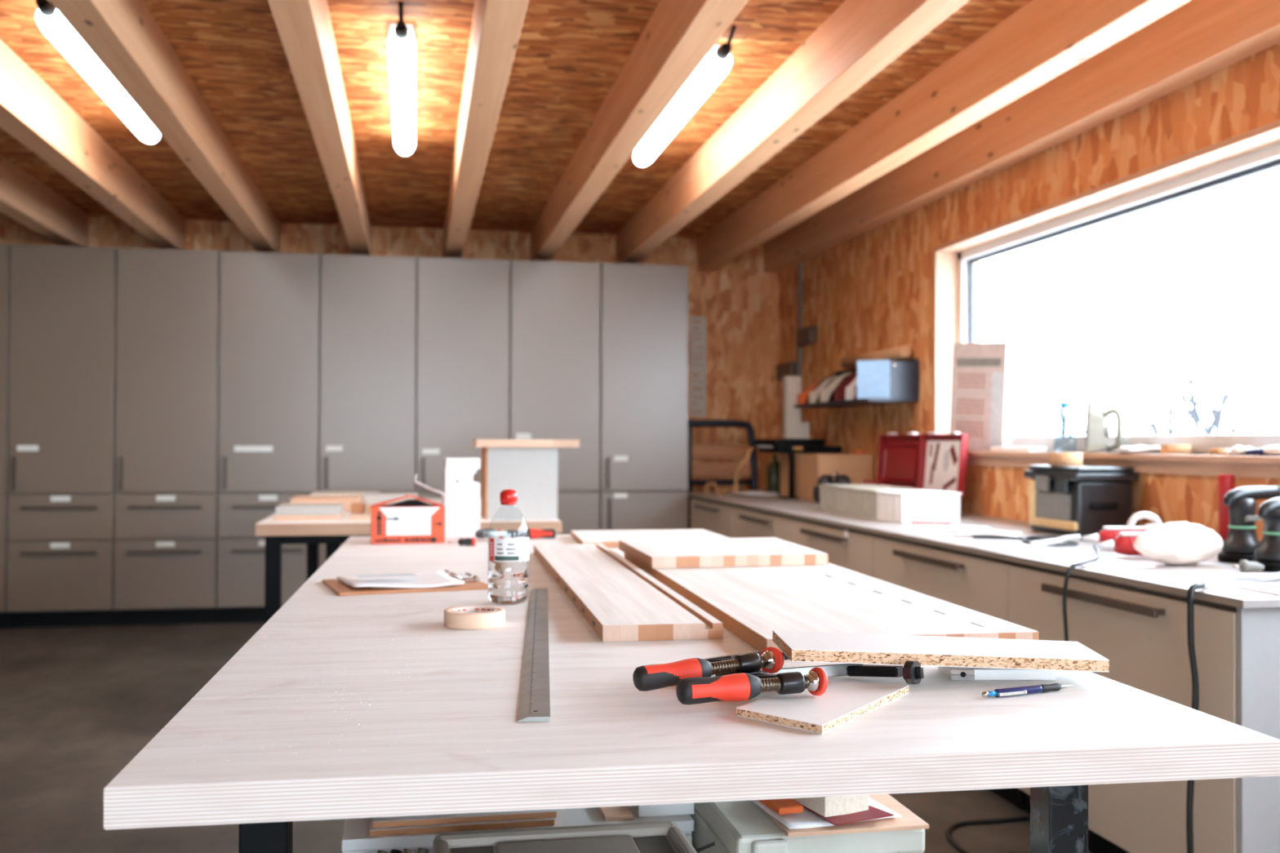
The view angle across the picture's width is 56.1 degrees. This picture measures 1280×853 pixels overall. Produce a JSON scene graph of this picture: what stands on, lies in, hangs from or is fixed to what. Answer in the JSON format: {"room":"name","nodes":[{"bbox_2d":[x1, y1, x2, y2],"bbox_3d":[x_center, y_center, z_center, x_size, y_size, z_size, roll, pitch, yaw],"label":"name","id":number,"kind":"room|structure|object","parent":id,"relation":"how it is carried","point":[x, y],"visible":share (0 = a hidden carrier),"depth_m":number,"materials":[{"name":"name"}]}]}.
{"room":"woodworking shop","nodes":[
{"label":"woodworking shop","id":0,"kind":"room"},
{"bbox_2d":[0,213,778,493],"bbox_3d":[-4.373,-0.088,7.970,11.550,2.640,0.200,0,-1,-11],"label":"wall","id":1,"kind":"structure","parent":0,"point":[739,301],"depth_m":8.78,"materials":[{"name":"wood"}]},
{"bbox_2d":[690,316,706,417],"bbox_3d":[0.425,-0.436,8.773,0.115,0.730,0.007,0,-1,-11],"label":"paper strip","id":2,"kind":"object","parent":1,"relation":"attached to","point":[698,324],"visible":1,"depth_m":8.77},
{"bbox_2d":[0,0,1030,237],"bbox_3d":[-3.135,-1.544,1.433,11.550,0.120,13.540,0,-1,-11],"label":"ceiling","id":3,"kind":"structure","parent":0,"point":[569,55],"depth_m":5.23,"materials":[{"name":"wood"}]},
{"bbox_2d":[0,154,89,246],"bbox_3d":[-2.515,-1.360,1.547,0.120,0.240,13.140,0,-1,-11],"label":"ceiling beam","id":4,"kind":"structure","parent":3,"relation":"attached to","point":[24,198],"depth_m":6.97,"materials":[{"name":"brown wood"}]},
{"bbox_2d":[0,39,186,249],"bbox_3d":[-1.914,-1.357,1.660,0.120,0.240,13.140,0,-1,-11],"label":"ceiling beam","id":5,"kind":"structure","parent":3,"relation":"attached to","point":[32,113],"depth_m":5.56,"materials":[{"name":"brown wood"}]},
{"bbox_2d":[35,0,159,143],"bbox_3d":[-2.119,-1.381,4.739,0.100,0.119,1.794,0,-1,-11],"label":"lamp","id":6,"kind":"object","parent":3,"relation":"attached to","point":[50,20],"visible":0.79,"depth_m":4.48,"materials":[{"name":"white"}]},
{"bbox_2d":[49,0,279,252],"bbox_3d":[-1.313,-1.353,1.773,0.120,0.240,13.140,0,-1,-11],"label":"ceiling beam","id":7,"kind":"structure","parent":3,"relation":"attached to","point":[124,36],"depth_m":4.63,"materials":[{"name":"brown wood"}]},
{"bbox_2d":[267,0,371,255],"bbox_3d":[-0.711,-1.350,1.887,0.120,0.240,13.140,0,-1,-11],"label":"ceiling beam","id":8,"kind":"structure","parent":3,"relation":"attached to","point":[304,27],"depth_m":4.56,"materials":[{"name":"brown wood"}]},
{"bbox_2d":[387,1,415,155],"bbox_3d":[-0.977,-1.374,4.954,0.100,0.119,1.794,0,-1,-11],"label":"lamp","id":9,"kind":"object","parent":3,"relation":"attached to","point":[401,41],"visible":1,"depth_m":4.62,"materials":[{"name":"white"}]},
{"bbox_2d":[443,0,528,257],"bbox_3d":[-0.110,-1.346,2.000,0.120,0.240,13.140,0,-1,-11],"label":"ceiling beam","id":10,"kind":"structure","parent":3,"relation":"attached to","point":[496,24],"depth_m":4.54,"materials":[{"name":"brown wood"}]},
{"bbox_2d":[530,0,748,261],"bbox_3d":[0.492,-1.342,2.113,0.120,0.240,13.140,0,-1,-11],"label":"ceiling beam","id":11,"kind":"structure","parent":3,"relation":"attached to","point":[678,35],"depth_m":4.63,"materials":[{"name":"brown wood"}]},
{"bbox_2d":[633,25,736,166],"bbox_3d":[0.170,-1.368,5.169,0.100,0.119,1.794,0,-1,-11],"label":"lamp","id":12,"kind":"object","parent":3,"relation":"attached to","point":[716,64],"visible":0.98,"depth_m":4.91,"materials":[{"name":"white"}]},
{"bbox_2d":[614,0,968,263],"bbox_3d":[1.093,-1.339,2.226,0.120,0.240,13.140,0,-1,-11],"label":"ceiling beam","id":13,"kind":"structure","parent":3,"relation":"attached to","point":[860,38],"depth_m":4.71,"materials":[{"name":"brown wood"}]},
{"bbox_2d":[697,0,1190,271],"bbox_3d":[1.695,-1.335,2.339,0.120,0.240,13.140,0,-1,-11],"label":"ceiling beam","id":14,"kind":"structure","parent":3,"relation":"attached to","point":[1042,40],"depth_m":4.72,"materials":[{"name":"brown wood"}]},
{"bbox_2d":[763,0,1279,272],"bbox_3d":[2.184,-1.332,2.431,0.120,0.240,13.140,0,-1,-11],"label":"ceiling beam","id":15,"kind":"structure","parent":3,"relation":"attached to","point":[1197,39],"depth_m":4.82,"materials":[{"name":"brown wood"}]},
{"bbox_2d":[0,622,1091,852],"bbox_3d":[-3.145,1.206,1.399,11.550,0.100,13.540,0,-1,-11],"label":"floor","id":16,"kind":"structure","parent":0,"point":[77,704],"depth_m":4.58,"materials":[{"name":"concrete"}]},
{"bbox_2d":[0,244,10,628],"bbox_3d":[-4.171,0.061,7.484,0.608,2.330,0.672,0,-1,-11],"label":"tall cabinet","id":17,"kind":"object","parent":16,"relation":"on","point":[5,249],"visible":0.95,"depth_m":7.24,"materials":[{"name":"beige laminate"}]},
{"bbox_2d":[6,244,116,628],"bbox_3d":[-3.574,0.065,7.596,0.603,2.330,0.672,0,-1,-11],"label":"tall cabinet","id":18,"kind":"object","parent":16,"relation":"on","point":[62,344],"visible":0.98,"depth_m":7.30,"materials":[{"name":"beige laminate"}]},
{"bbox_2d":[113,247,219,626],"bbox_3d":[-2.979,0.069,7.708,0.603,2.330,0.672,0,-1,-11],"label":"tall cabinet","id":19,"kind":"object","parent":16,"relation":"on","point":[166,391],"visible":1,"depth_m":7.41,"materials":[{"name":"beige laminate"}]},
{"bbox_2d":[217,250,320,623],"bbox_3d":[-2.382,0.072,7.820,0.608,2.330,0.672,0,-1,-11],"label":"tall cabinet","id":20,"kind":"object","parent":16,"relation":"on","point":[269,333],"visible":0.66,"depth_m":7.52,"materials":[{"name":"beige laminate"}]},
{"bbox_2d":[318,253,417,568],"bbox_3d":[-1.787,0.076,7.932,0.600,2.330,0.672,0,-1,-11],"label":"tall cabinet","id":21,"kind":"object","parent":16,"relation":"on","point":[367,400],"visible":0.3,"depth_m":7.64,"materials":[{"name":"beige laminate"}]},
{"bbox_2d":[254,497,561,623],"bbox_3d":[-1.106,0.807,5.822,1.212,0.820,2.030,0,-1,-11],"label":"table","id":22,"kind":"object","parent":16,"relation":"on","point":[333,533],"visible":0.24,"depth_m":4.79,"materials":[{"name":"brown wood"}]},
{"bbox_2d":[274,512,342,520],"bbox_3d":[-1.391,0.377,5.056,0.260,0.020,0.260,0,-1,-11],"label":"wood block","id":23,"kind":"object","parent":22,"relation":"on","point":[277,517],"visible":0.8,"depth_m":4.93,"materials":[{"name":"brown wood"}]},
{"bbox_2d":[275,503,343,515],"bbox_3d":[-1.388,0.348,5.062,0.257,0.035,0.250,0,-1,-11],"label":"wood block","id":24,"kind":"object","parent":23,"relation":"on","point":[283,508],"visible":1,"depth_m":4.95,"materials":[{"name":"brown wood"}]},
{"bbox_2d":[289,495,361,511],"bbox_3d":[-1.490,0.365,5.719,0.310,0.058,0.300,0,-1,-11],"label":"wood block","id":25,"kind":"object","parent":22,"relation":"on","point":[347,500],"visible":0.5,"depth_m":5.59,"materials":[{"name":"brown wood"}]},
{"bbox_2d":[364,492,417,506],"bbox_3d":[-1.253,0.368,6.054,0.260,0.062,0.250,0,-1,-11],"label":"wood block","id":26,"kind":"object","parent":22,"relation":"on","point":[370,498],"visible":0.59,"depth_m":5.93,"materials":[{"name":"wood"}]},
{"bbox_2d":[480,447,557,519],"bbox_3d":[-0.525,0.240,5.190,0.304,0.302,0.300,0,-1,-11],"label":"box carcass","id":27,"kind":"object","parent":22,"relation":"on","point":[531,472],"visible":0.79,"depth_m":5.04,"materials":[{"name":"grey laminate"}]},
{"bbox_2d":[472,439,579,447],"bbox_3d":[-0.494,0.072,5.157,0.430,0.032,0.300,0,-1,-11],"label":"board","id":28,"kind":"object","parent":27,"relation":"on","point":[476,442],"visible":1,"depth_m":5.01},
{"bbox_2d":[415,257,510,498],"bbox_3d":[-1.197,0.079,8.043,0.597,2.330,0.672,0,-1,-11],"label":"tall cabinet","id":29,"kind":"object","parent":16,"relation":"on","point":[463,304],"visible":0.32,"depth_m":7.75,"materials":[{"name":"beige laminate"}]},
{"bbox_2d":[342,803,693,852],"bbox_3d":[-0.236,0.916,2.235,0.597,0.522,0.460,0,-1,-11],"label":"storage shelf","id":30,"kind":"object","parent":16,"relation":"on","point":[356,838],"depth_m":2.01,"materials":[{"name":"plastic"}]},
{"bbox_2d":[598,805,633,821],"bbox_3d":[-0.060,0.674,2.189,0.050,0.008,0.260,0,-1,-11],"label":"wood offcut","id":31,"kind":"object","parent":30,"relation":"on","point":[608,813],"visible":0.44,"depth_m":2.07,"materials":[{"name":"brown wood"}]},
{"bbox_2d":[509,259,600,534],"bbox_3d":[-0.609,0.083,8.154,0.595,2.330,0.672,0,-1,-11],"label":"tall cabinet","id":32,"kind":"object","parent":16,"relation":"on","point":[555,306],"visible":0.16,"depth_m":7.87,"materials":[{"name":"beige laminate"}]},
{"bbox_2d":[432,821,697,852],"bbox_3d":[-0.097,0.894,1.686,0.380,0.552,0.370,0,-1,-11],"label":"storage bin","id":33,"kind":"object","parent":16,"relation":"on","point":[658,837],"visible":1,"depth_m":1.82,"materials":[{"name":"plastic"}]},
{"bbox_2d":[599,262,688,530],"bbox_3d":[-0.023,0.086,8.264,0.594,2.330,0.672,0,-1,-11],"label":"tall cabinet","id":34,"kind":"object","parent":16,"relation":"on","point":[644,319],"visible":0.77,"depth_m":7.97,"materials":[{"name":"beige laminate"}]},
{"bbox_2d":[103,528,1279,852],"bbox_3d":[-0.141,0.759,2.717,1.311,0.848,3.039,0,-1,-11],"label":"workbench","id":35,"kind":"object","parent":16,"relation":"on","point":[606,741],"depth_m":1.36,"materials":[{"name":"white wood"}]},
{"bbox_2d":[322,569,489,595],"bbox_3d":[-0.533,0.346,2.729,0.335,0.030,0.270,0,-1,-22],"label":"clipboard","id":36,"kind":"object","parent":35,"relation":"on","point":[472,582],"visible":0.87,"depth_m":2.64,"materials":[{"name":"brown wood"}]},
{"bbox_2d":[337,571,464,587],"bbox_3d":[-0.545,0.347,2.722,0.242,0.016,0.215,1,-1,-24],"label":"paper sheets","id":37,"kind":"object","parent":36,"relation":"on","point":[424,579],"visible":1,"depth_m":2.72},
{"bbox_2d":[370,493,444,544],"bbox_3d":[-0.757,0.299,3.909,0.229,0.152,0.152,0,-1,-14],"label":"box","id":38,"kind":"object","parent":35,"relation":"on","point":[408,521],"visible":1,"depth_m":3.84,"materials":[{"name":"orange"}]},
{"bbox_2d":[443,457,479,538],"bbox_3d":[-0.608,0.243,4.095,0.117,0.270,0.101,0,-1,-13],"label":"carton","id":39,"kind":"object","parent":35,"relation":"on","point":[461,493],"visible":0.91,"depth_m":4.05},
{"bbox_2d":[444,605,504,629],"bbox_3d":[-0.296,0.341,2.147,0.108,0.027,0.108,0,-1,-11],"label":"tape","id":40,"kind":"object","parent":35,"relation":"on","point":[468,617],"visible":1,"depth_m":2.11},
{"bbox_2d":[487,488,528,604],"bbox_3d":[-0.268,0.243,2.442,0.083,0.231,0.084,0,-1,-7],"label":"water bottle","id":41,"kind":"object","parent":35,"relation":"on","point":[508,574],"visible":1,"depth_m":2.41,"materials":[{"name":"clear plastic"}]},
{"bbox_2d":[475,528,555,538],"bbox_3d":[-0.412,0.359,3.988,0.267,0.035,0.093,0,-1,-7],"label":"clamp","id":42,"kind":"object","parent":35,"relation":"on","point":[533,533],"visible":0.98,"depth_m":4.00,"materials":[{"name":"red plastic"}]},
{"bbox_2d":[517,588,550,722],"bbox_3d":[-0.173,0.351,2.023,0.038,0.006,1.232,0,-1,-5],"label":"ruler","id":43,"kind":"object","parent":35,"relation":"on","point":[535,695],"visible":1,"depth_m":1.74,"materials":[{"name":"silver"}]},
{"bbox_2d":[533,543,723,641],"bbox_3d":[-0.086,0.349,2.752,0.203,0.027,1.553,0,-1,-9],"label":"wooden board","id":44,"kind":"object","parent":35,"relation":"on","point":[620,602],"visible":1,"depth_m":2.32,"materials":[{"name":"white wood"}]},
{"bbox_2d":[570,528,728,547],"bbox_3d":[0.019,0.369,3.982,0.530,0.020,0.466,0,-1,-15],"label":"wooden board","id":45,"kind":"object","parent":35,"relation":"on","point":[610,539],"visible":0.62,"depth_m":3.96,"materials":[{"name":"white wood"}]},
{"bbox_2d":[632,647,789,691],"bbox_3d":[0.107,0.321,1.631,0.284,0.047,0.115,1,-1,-25],"label":"clamp","id":46,"kind":"object","parent":35,"relation":"on","point":[771,660],"visible":0.91,"depth_m":1.56,"materials":[{"name":"red plastic"}]},
{"bbox_2d":[675,660,924,705],"bbox_3d":[0.192,0.326,1.565,0.349,0.046,0.163,0,-1,-19],"label":"clamp","id":47,"kind":"object","parent":35,"relation":"on","point":[727,686],"visible":0.99,"depth_m":1.49,"materials":[{"name":"red plastic"}]},
{"bbox_2d":[772,630,1109,672],"bbox_3d":[0.425,0.315,1.684,0.465,0.038,0.159,0,-1,-5],"label":"board","id":48,"kind":"object","parent":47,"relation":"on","point":[797,646],"visible":1,"depth_m":1.63,"materials":[{"name":"white wood"}]},
{"bbox_2d":[736,679,908,733],"bbox_3d":[0.227,0.344,1.499,0.124,0.010,0.267,0,-1,33],"label":"chipboard offcut","id":49,"kind":"object","parent":35,"relation":"on","point":[842,701],"visible":0.83,"depth_m":1.46,"materials":[{"name":"white wood"}]},
{"bbox_2d":[624,552,1038,652],"bbox_3d":[0.300,0.349,2.635,0.458,0.028,1.539,0,-1,-9],"label":"wooden board","id":50,"kind":"object","parent":35,"relation":"on","point":[750,602],"visible":0.59,"depth_m":2.23,"materials":[{"name":"white wood"}]},
{"bbox_2d":[618,537,828,568],"bbox_3d":[0.208,0.327,3.147,0.484,0.027,0.507,0,-1,-13],"label":"wooden board","id":51,"kind":"object","parent":50,"relation":"on","point":[766,551],"visible":1,"depth_m":2.98,"materials":[{"name":"white wood"}]},
{"bbox_2d":[937,666,1055,680],"bbox_3d":[0.504,0.345,1.704,0.145,0.015,0.089,0,-1,0],"label":"block","id":52,"kind":"object","parent":35,"relation":"on","point":[955,673],"visible":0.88,"depth_m":1.66,"materials":[{"name":"white plastic"}]},
{"bbox_2d":[982,683,1074,697],"bbox_3d":[0.512,0.346,1.574,0.151,0.010,0.014,1,-1,-23],"label":"pen","id":53,"kind":"object","parent":35,"relation":"on","point":[1055,686],"visible":1,"depth_m":1.57,"materials":[{"name":"blue plastic"}]},
{"bbox_2d":[689,496,735,537],"bbox_3d":[0.808,0.854,7.565,0.836,0.784,1.087,0,-1,-11],"label":"base cabinet","id":54,"kind":"object","parent":16,"relation":"on","point":[714,517],"visible":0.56,"depth_m":7.43,"materials":[{"name":"beige laminate"}]},
{"bbox_2d":[687,417,758,529],"bbox_3d":[0.597,0.595,8.412,0.546,1.308,0.226,0,-1,-11],"label":"cart","id":55,"kind":"object","parent":16,"relation":"on","point":[695,451],"visible":0.48,"depth_m":8.49,"materials":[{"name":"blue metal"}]},
{"bbox_2d":[732,505,793,542],"bbox_3d":[1.009,0.841,6.500,0.836,0.784,1.078,0,-1,-11],"label":"base cabinet","id":56,"kind":"object","parent":16,"relation":"on","point":[747,522],"visible":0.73,"depth_m":6.41,"materials":[{"name":"beige laminate"}]},
{"bbox_2d":[790,517,877,577],"bbox_3d":[1.210,0.829,5.433,0.836,0.784,1.088,0,-1,-11],"label":"base cabinet","id":57,"kind":"object","parent":16,"relation":"on","point":[851,549],"visible":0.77,"depth_m":5.21,"materials":[{"name":"beige laminate"}]},
{"bbox_2d":[873,534,1026,810],"bbox_3d":[1.414,0.817,4.348,0.836,0.784,1.117,0,-1,-11],"label":"base cabinet","id":58,"kind":"object","parent":16,"relation":"on","point":[975,582],"visible":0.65,"depth_m":4.12,"materials":[{"name":"beige laminate"}]},
{"bbox_2d":[946,815,1030,852],"bbox_3d":[1.011,1.187,3.290,0.282,0.013,0.781,0,-1,6],"label":"cable","id":59,"kind":"object","parent":16,"relation":"on","point":[953,826],"visible":0.99,"depth_m":3.61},
{"bbox_2d":[1008,562,1279,852],"bbox_3d":[1.621,0.804,3.273,0.846,0.784,1.068,0,-1,-11],"label":"base cabinet","id":60,"kind":"object","parent":16,"relation":"on","point":[1142,633],"visible":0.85,"depth_m":2.92,"materials":[{"name":"beige laminate"}]},
{"bbox_2d":[688,481,1279,608],"bbox_3d":[1.242,0.387,5.425,0.846,0.099,5.479,0,-1,-11],"label":"countertop","id":61,"kind":"structure","parent":60,"relation":"on","point":[1176,580],"depth_m":3.88,"materials":[{"name":"laminate"}]},
{"bbox_2d":[766,453,779,493],"bbox_3d":[0.901,0.316,8.022,0.110,0.262,0.110,0,-1,-11],"label":"bottle","id":62,"kind":"object","parent":61,"relation":"on","point":[773,468],"visible":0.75,"depth_m":7.98,"materials":[{"name":"green glass"}]},
{"bbox_2d":[779,453,873,501],"bbox_3d":[1.127,0.303,7.342,0.340,0.274,0.740,0,-1,-11],"label":"cardboard box","id":63,"kind":"object","parent":61,"relation":"on","point":[808,467],"visible":0.71,"depth_m":7.01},
{"bbox_2d":[754,439,842,453],"bbox_3d":[0.962,0.123,7.596,0.520,0.088,0.424,0,-1,-11],"label":"case","id":64,"kind":"object","parent":63,"relation":"on","point":[764,446],"visible":1,"depth_m":7.41,"materials":[{"name":"grey plastic"}]},
{"bbox_2d":[782,376,809,439],"bbox_3d":[1.001,-0.120,7.690,0.160,0.400,0.080,0,-1,-11],"label":"tube","id":65,"kind":"object","parent":64,"relation":"on","point":[793,427],"visible":0.98,"depth_m":7.65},
{"bbox_2d":[813,471,851,502],"bbox_3d":[1.114,0.344,6.776,0.240,0.177,0.206,0,-1,-11],"label":"power tool","id":66,"kind":"object","parent":61,"relation":"on","point":[842,478],"visible":0.48,"depth_m":6.75,"materials":[{"name":"plastic"}]},
{"bbox_2d":[818,484,891,511],"bbox_3d":[1.085,0.360,6.071,0.285,0.128,0.255,0,-1,-14],"label":"storage bin","id":67,"kind":"object","parent":61,"relation":"on","point":[828,491],"visible":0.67,"depth_m":6.05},
{"bbox_2d":[835,485,909,515],"bbox_3d":[1.125,0.357,5.806,0.285,0.128,0.255,0,-1,-15],"label":"storage bin","id":68,"kind":"object","parent":61,"relation":"on","point":[844,495],"visible":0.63,"depth_m":5.79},
{"bbox_2d":[853,488,933,519],"bbox_3d":[1.165,0.354,5.537,0.285,0.128,0.255,0,-1,-14],"label":"storage bin","id":69,"kind":"object","parent":61,"relation":"on","point":[864,499],"visible":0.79,"depth_m":5.51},
{"bbox_2d":[875,432,921,488],"bbox_3d":[1.306,0.230,6.374,0.222,0.397,0.550,0,-1,-11],"label":"tool case","id":70,"kind":"object","parent":61,"relation":"on","point":[899,455],"visible":0.46,"depth_m":6.41,"materials":[{"name":"plastic"}]},
{"bbox_2d":[875,490,961,523],"bbox_3d":[1.220,0.351,5.275,0.285,0.128,0.255,0,-1,-15],"label":"storage bin","id":71,"kind":"object","parent":61,"relation":"on","point":[895,506],"visible":0.98,"depth_m":5.17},
{"bbox_2d":[917,431,968,497],"bbox_3d":[1.401,0.224,5.868,0.222,0.397,0.460,0,-1,-11],"label":"tool case","id":72,"kind":"object","parent":61,"relation":"on","point":[943,457],"visible":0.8,"depth_m":5.89,"materials":[{"name":"plastic"}]},
{"bbox_2d":[912,524,993,530],"bbox_3d":[1.248,0.404,4.785,0.300,0.008,0.250,0,-1,9],"label":"paper sheet","id":73,"kind":"object","parent":61,"relation":"on","point":[923,527],"visible":0.78,"depth_m":4.81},
{"bbox_2d":[953,528,1022,537],"bbox_3d":[1.298,0.397,4.476,0.220,0.016,0.210,0,-1,24],"label":"paper sheet","id":74,"kind":"object","parent":61,"relation":"on","point":[970,531],"visible":0.99,"depth_m":4.44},
{"bbox_2d":[973,534,1096,546],"bbox_3d":[1.356,0.392,4.199,0.263,0.019,0.401,1,-1,-45],"label":"cable","id":75,"kind":"object","parent":61,"relation":"on","point":[1070,543],"visible":0.79,"depth_m":4.24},
{"bbox_2d":[1008,543,1100,852],"bbox_3d":[1.247,0.777,3.435,0.470,0.849,0.145,1,-1,-40],"label":"cable","id":76,"kind":"object","parent":61,"relation":"hanging from","point":[1072,566],"visible":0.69,"depth_m":3.30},
{"bbox_2d":[967,544,1154,568],"bbox_3d":[1.264,0.394,3.675,0.200,0.002,0.720,0,-1,-12],"label":"paper sheet","id":77,"kind":"object","parent":61,"relation":"on","point":[1048,554],"visible":0.95,"depth_m":3.63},
{"bbox_2d":[1023,465,1139,537],"bbox_3d":[1.675,0.279,4.595,0.270,0.257,0.402,0,-1,-10],"label":"box","id":78,"kind":"object","parent":61,"relation":"on","point":[1082,500],"visible":0.99,"depth_m":4.42,"materials":[{"name":"black plastic"}]},
{"bbox_2d":[1048,452,1082,466],"bbox_3d":[1.644,0.125,4.643,0.124,0.050,0.124,0,-1,-11],"label":"packing tape","id":79,"kind":"object","parent":78,"relation":"on","point":[1068,459],"visible":1,"depth_m":4.59,"materials":[{"name":"beige plastic"}]},
{"bbox_2d":[1096,532,1143,555],"bbox_3d":[1.512,0.354,3.635,0.255,0.084,0.084,0,-1,3],"label":"glue bottle","id":80,"kind":"object","parent":61,"relation":"on","point":[1122,544],"visible":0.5,"depth_m":3.62,"materials":[{"name":"plastic"}]},
{"bbox_2d":[1082,511,1162,542],"bbox_3d":[1.600,0.338,3.896,0.325,0.123,0.084,0,-1,1],"label":"red sander","id":81,"kind":"object","parent":61,"relation":"on","point":[1109,533],"visible":0.48,"depth_m":3.88,"materials":[{"name":"plastic"}]},
{"bbox_2d":[1133,521,1222,565],"bbox_3d":[1.528,0.332,3.414,0.284,0.121,0.140,0,-1,-15],"label":"bag","id":82,"kind":"object","parent":61,"relation":"on","point":[1182,543],"visible":1,"depth_m":3.37,"materials":[{"name":"fabric"}]},
{"bbox_2d":[1218,474,1235,541],"bbox_3d":[1.898,0.278,3.885,0.048,0.245,0.048,0,-1,-11],"label":"cylinder","id":83,"kind":"object","parent":61,"relation":"on","point":[1226,482],"visible":0.68,"depth_m":3.87,"materials":[{"name":"plastic"}]},
{"bbox_2d":[1186,572,1279,852],"bbox_3d":[1.456,0.773,2.969,0.526,0.809,0.106,1,-1,-37],"label":"cable","id":84,"kind":"object","parent":61,"relation":"hanging from","point":[1206,579],"visible":0.88,"depth_m":2.79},
{"bbox_2d":[1217,485,1279,564],"bbox_3d":[1.811,0.285,3.518,0.244,0.221,0.130,0,-1,-16],"label":"black sander","id":85,"kind":"object","parent":61,"relation":"on","point":[1241,542],"visible":0.87,"depth_m":3.48,"materials":[{"name":"plastic"}]},
{"bbox_2d":[1251,497,1279,572],"bbox_3d":[1.792,0.292,3.291,0.244,0.201,0.130,0,-1,-17],"label":"black sander","id":86,"kind":"object","parent":61,"relation":"on","point":[1268,554],"visible":0.94,"depth_m":3.25,"materials":[{"name":"plastic"}]},
{"bbox_3d":[0.260,1.041,2.027,0.307,0.270,0.418,0,-1,-11],"label":"tool case","id":87,"kind":"object","parent":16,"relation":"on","visible":0},
{"bbox_2d":[689,800,924,852],"bbox_3d":[0.261,0.765,2.031,0.306,0.280,0.418,0,-1,-11],"label":"tool case","id":88,"kind":"object","parent":87,"relation":"on","point":[732,826],"visible":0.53,"depth_m":1.86,"materials":[{"name":"grey plastic"}]},
{"bbox_2d":[760,794,928,837],"bbox_3d":[0.303,0.621,2.016,0.228,0.006,0.360,0,-1,-11],"label":"plywood offcut","id":89,"kind":"object","parent":88,"relation":"on","point":[908,820],"visible":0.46,"depth_m":1.86,"materials":[{"name":"brown wood"}]},
{"bbox_2d":[751,797,901,829],"bbox_3d":[0.281,0.614,1.986,0.190,0.006,0.270,0,-1,-17],"label":"paper sheets","id":90,"kind":"object","parent":89,"relation":"on","point":[806,819],"visible":0.3,"depth_m":1.88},
{"bbox_2d":[758,798,803,814],"bbox_3d":[0.219,0.604,1.942,0.044,0.012,0.120,0,-1,-19],"label":"wedge","id":91,"kind":"object","parent":90,"relation":"on","point":[786,806],"visible":0.51,"depth_m":1.90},
{"bbox_2d":[791,795,893,826],"bbox_3d":[0.317,0.592,1.917,0.099,0.036,0.161,1,-1,-23],"label":"block","id":92,"kind":"object","parent":90,"relation":"on","point":[839,810],"visible":0.4,"depth_m":1.87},
{"bbox_2d":[778,42,1279,540],"bbox_3d":[2.382,-0.133,2.353,0.250,2.640,13.340,0,-1,-11],"label":"wall","id":93,"kind":"structure","parent":0,"point":[873,291],"depth_m":5.79,"materials":[{"name":"wood"}]},
{"bbox_2d":[776,361,797,381],"bbox_3d":[1.052,-0.396,8.608,0.054,0.120,0.360,0,-1,-11],"label":"box","id":94,"kind":"object","parent":93,"relation":"attached to","point":[790,368],"visible":0.86,"depth_m":8.53,"materials":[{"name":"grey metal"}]},
{"bbox_2d":[796,264,801,422],"bbox_3d":[1.112,-0.341,8.374,0.022,1.575,0.040,0,-1,-11],"label":"conduit","id":95,"kind":"object","parent":93,"relation":"attached to","point":[799,266],"visible":0.47,"depth_m":8.36,"materials":[{"name":"grey plastic"}]},
{"bbox_2d":[795,326,817,346],"bbox_3d":[1.132,-0.616,8.188,0.054,0.110,0.300,0,-1,-11],"label":"box","id":96,"kind":"object","parent":93,"relation":"attached to","point":[806,335],"visible":1,"depth_m":8.10,"materials":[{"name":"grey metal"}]},
{"bbox_2d":[793,358,919,408],"bbox_3d":[1.223,-0.242,7.004,0.310,0.235,1.273,0,-1,-11],"label":"wall shelf","id":97,"kind":"object","parent":93,"relation":"attached to","point":[879,382],"depth_m":6.41,"materials":[{"name":"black metal"}]},
{"bbox_2d":[793,398,919,408],"bbox_3d":[1.232,-0.134,7.006,0.290,0.018,1.270,0,-1,-11],"label":"shelf","id":98,"kind":"object","parent":97,"relation":"attached to","point":[831,403],"depth_m":6.77,"materials":[{"name":"black metal"}]},
{"bbox_2d":[840,345,911,368],"bbox_3d":[1.346,-0.398,6.923,0.068,0.068,0.920,0,-1,-11],"label":"roll","id":99,"kind":"object","parent":97,"relation":"on","point":[904,351],"visible":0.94,"depth_m":6.75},
{"bbox_2d":[933,120,1279,479],"bbox_3d":[2.173,-0.398,3.527,0.370,1.119,5.600,0,-1,-11],"label":"window","id":100,"kind":"structure","parent":93,"relation":"in","point":[953,265],"depth_m":4.80,"materials":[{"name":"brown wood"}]},
{"bbox_2d":[949,342,1007,450],"bbox_3d":[1.633,-0.141,5.814,0.004,0.547,0.372,1,-1,-31],"label":"poster","id":101,"kind":"object","parent":100,"relation":"attached to","point":[979,370],"visible":0.94,"depth_m":5.80,"materials":[{"name":"paper"}]},
{"bbox_2d":[1084,400,1123,453],"bbox_3d":[1.843,0.001,4.757,0.133,0.208,0.115,0,-1,29],"label":"pitcher","id":102,"kind":"object","parent":100,"relation":"on","point":[1097,431],"visible":0.99,"depth_m":4.74,"materials":[{"name":"ceramic"}]},
{"label":"outside","id":103,"kind":"structure","parent":0,"visible":0},
{"bbox_3d":[27.813,1.934,23.020,56.800,0.200,85.000,0,-1,-11],"label":"ground","id":104,"kind":"structure","parent":103,"visible":0},
{"bbox_2d":[1014,377,1091,435],"bbox_3d":[6.715,0.478,19.920,1.567,2.526,1.373,0,-1,35],"label":"bare shrub","id":105,"kind":"object","parent":104,"relation":"on","point":[1063,418],"visible":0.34,"depth_m":19.39,"materials":[{"name":"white plant"}]},
{"bbox_2d":[1073,315,1260,435],"bbox_3d":[6.420,0.133,14.854,1.993,3.081,1.829,0,-1,19],"label":"bare shrub","id":106,"kind":"object","parent":104,"relation":"on","point":[1216,413],"visible":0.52,"depth_m":14.64,"materials":[{"name":"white plant"}]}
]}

